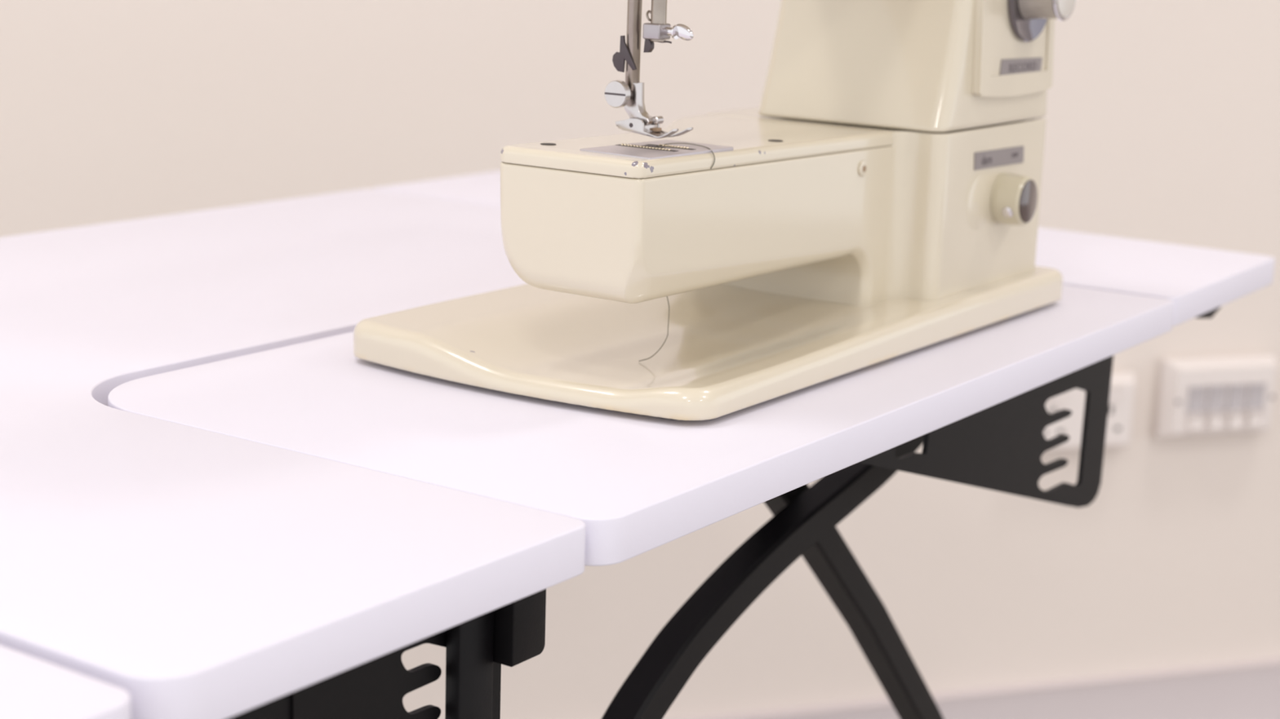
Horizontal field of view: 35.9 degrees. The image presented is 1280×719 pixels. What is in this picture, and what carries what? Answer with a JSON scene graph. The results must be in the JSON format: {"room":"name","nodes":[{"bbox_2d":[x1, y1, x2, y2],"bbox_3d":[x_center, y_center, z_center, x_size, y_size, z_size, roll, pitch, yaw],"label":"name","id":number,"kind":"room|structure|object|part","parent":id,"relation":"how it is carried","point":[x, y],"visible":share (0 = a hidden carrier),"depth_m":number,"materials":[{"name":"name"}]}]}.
{"room":"sewing room","nodes":[
{"label":"sewing room","id":0,"kind":"room"},
{"bbox_2d":[0,0,1279,718],"bbox_3d":[1.182,-0.810,2.318,8.120,2.550,0.120,-2,13,-18],"label":"wall","id":1,"kind":"structure","parent":0,"point":[1162,117],"depth_m":2.13,"materials":[{"name":"beige paint"}]},
{"bbox_2d":[680,657,1279,718],"bbox_3d":[1.108,0.399,2.501,8.006,0.112,0.024,-2,13,-18],"label":"baseboard","id":2,"kind":"structure","parent":1,"relation":"attached to","point":[1246,689],"depth_m":2.30,"materials":[{"name":"paint"}]},
{"bbox_2d":[1042,371,1134,452],"bbox_3d":[0.485,0.060,2.199,0.146,0.086,0.037,-2,13,-18],"label":"wall socket","id":3,"kind":"object","parent":1,"relation":"attached to","point":[1119,420],"visible":0.52,"depth_m":2.19,"materials":[{"name":"plastic"}]},
{"bbox_2d":[1048,394,1062,404],"bbox_3d":[0.456,0.040,2.168,0.015,0.017,0.007,-2,13,-18],"label":"rocker switch","id":4,"kind":"object","parent":3,"relation":"attached to","point":[1057,399],"depth_m":2.17,"materials":[{"name":"plastic"}]},
{"bbox_2d":[1109,385,1119,400],"bbox_3d":[0.524,0.037,2.191,0.015,0.017,0.007,-2,13,-18],"label":"rocker switch","id":5,"kind":"object","parent":3,"relation":"attached to","point":[1114,395],"depth_m":2.19,"materials":[{"name":"plastic"}]},
{"bbox_2d":[1153,353,1276,438],"bbox_3d":[0.660,0.043,2.255,0.146,0.091,0.038,-2,13,-18],"label":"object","id":6,"kind":"object","parent":1,"relation":"attached to","point":[1228,394],"visible":1,"depth_m":2.24,"materials":[{"name":"plastic"}]},
{"bbox_2d":[1185,412,1205,431],"bbox_3d":[0.627,0.070,2.234,0.022,0.020,0.009,-2,13,-18],"label":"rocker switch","id":7,"kind":"object","parent":6,"relation":"attached to","point":[1194,421],"depth_m":2.23,"materials":[{"name":"plastic"}]},
{"bbox_2d":[1205,410,1225,430],"bbox_3d":[0.652,0.069,2.242,0.022,0.020,0.009,-2,13,-18],"label":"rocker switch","id":8,"kind":"object","parent":6,"relation":"attached to","point":[1215,420],"depth_m":2.24,"materials":[{"name":"plastic"}]},
{"bbox_2d":[1225,409,1245,428],"bbox_3d":[0.677,0.068,2.251,0.022,0.020,0.009,-2,13,-18],"label":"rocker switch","id":9,"kind":"object","parent":6,"relation":"attached to","point":[1234,419],"depth_m":2.25,"materials":[{"name":"plastic"}]},
{"bbox_2d":[1244,408,1264,427],"bbox_3d":[0.702,0.067,2.259,0.022,0.020,0.009,-2,13,-18],"label":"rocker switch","id":10,"kind":"object","parent":6,"relation":"attached to","point":[1254,418],"depth_m":2.26,"materials":[{"name":"plastic"}]},
{"bbox_3d":[1.965,1.045,0.206,9.119,0.100,9.690,10,15,33],"label":"floor","id":11,"kind":"structure","parent":0,"visible":0},
{"bbox_2d":[0,170,1275,718],"bbox_3d":[-0.162,0.343,1.084,0.616,0.750,1.492,10,15,33],"label":"table","id":12,"kind":"object","parent":11,"relation":"on","point":[212,507],"visible":0.86,"depth_m":0.79,"materials":[{"name":"white laminate"}]},
{"bbox_3d":[-0.070,0.352,0.751,0.010,0.582,0.019,10,15,33],"label":"support post","id":13,"kind":"part","parent":12,"relation":"part of","materials":[{"name":"black metal"}]},
{"bbox_2d":[353,0,1075,420],"bbox_3d":[0.059,-0.160,0.957,0.203,0.300,0.384,10,15,33],"label":"sewing machine","id":14,"kind":"object","parent":12,"relation":"on","point":[879,201],"visible":1,"depth_m":0.94,"materials":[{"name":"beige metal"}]},
{"bbox_3d":[0.001,-0.098,0.844,0.018,0.003,0.012,10,15,33],"label":"sole plate","id":15,"kind":"part","parent":14,"relation":"part of","materials":[{"name":"metal"}]},
{"bbox_2d":[639,296,669,361],"bbox_3d":[0.006,-0.016,0.857,0.015,0.036,0.001,10,15,33],"label":"thread","id":16,"kind":"object","parent":14,"relation":"hanging from","point":[667,296],"visible":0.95,"depth_m":0.85},
{"bbox_3d":[0.007,-0.089,0.840,0.038,0.002,0.062,11,15,35],"label":"needle plate","id":17,"kind":"part","parent":14,"relation":"part of","materials":[{"name":"metal"}]},
{"bbox_2d":[656,142,715,168],"bbox_3d":[0.021,-0.087,0.844,0.026,0.009,0.016,10,15,33],"label":"thread","id":18,"kind":"object","parent":14,"relation":"on","point":[671,143],"visible":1,"depth_m":0.85},
{"bbox_3d":[0.018,-0.101,0.914,0.109,0.009,0.220,10,15,33],"label":"arm","id":19,"kind":"part","parent":14,"relation":"part of","materials":[{"name":"beige plastic"}]},
{"bbox_3d":[0.065,-0.070,0.974,0.135,0.087,0.361,10,15,33],"label":"free arm","id":20,"kind":"part","parent":14,"relation":"part of","materials":[{"name":"beige plastic"}]},
{"bbox_3d":[0.191,-0.176,1.010,0.005,0.081,0.095,10,15,33],"label":"panel","id":21,"kind":"part","parent":14,"relation":"part of","materials":[{"name":"beige plastic"}]},
{"bbox_3d":[0.185,-0.104,1.022,0.002,0.010,0.061,10,15,33],"label":"label plate","id":22,"kind":"part","parent":14,"relation":"part of","materials":[{"name":"grey metal"}]},
{"bbox_3d":[0.195,-0.083,1.028,0.015,0.027,0.027,10,15,33],"label":"selector knob","id":23,"kind":"part","parent":14,"relation":"part of","materials":[{"name":"beige plastic"}]},
{"bbox_3d":[0.197,-0.151,1.019,0.001,0.010,0.051,10,15,33],"label":"label plate","id":24,"kind":"part","parent":14,"relation":"part of","materials":[{"name":"grey metal"}]},
{"bbox_3d":[0.200,-0.189,1.012,0.003,0.051,0.051,10,15,33],"label":"dial dish","id":25,"kind":"part","parent":14,"relation":"part of","materials":[{"name":"silver metal"}]},
{"bbox_3d":[0.066,0.356,1.085,0.019,0.723,0.538,10,15,33],"label":"leg","id":26,"kind":"part","parent":12,"relation":"part of","materials":[{"name":"black metal"}]},
{"bbox_3d":[0.215,0.322,1.339,0.019,0.700,0.624,10,15,33],"label":"leg","id":27,"kind":"part","parent":12,"relation":"part of","materials":[{"name":"black metal"}]}
]}

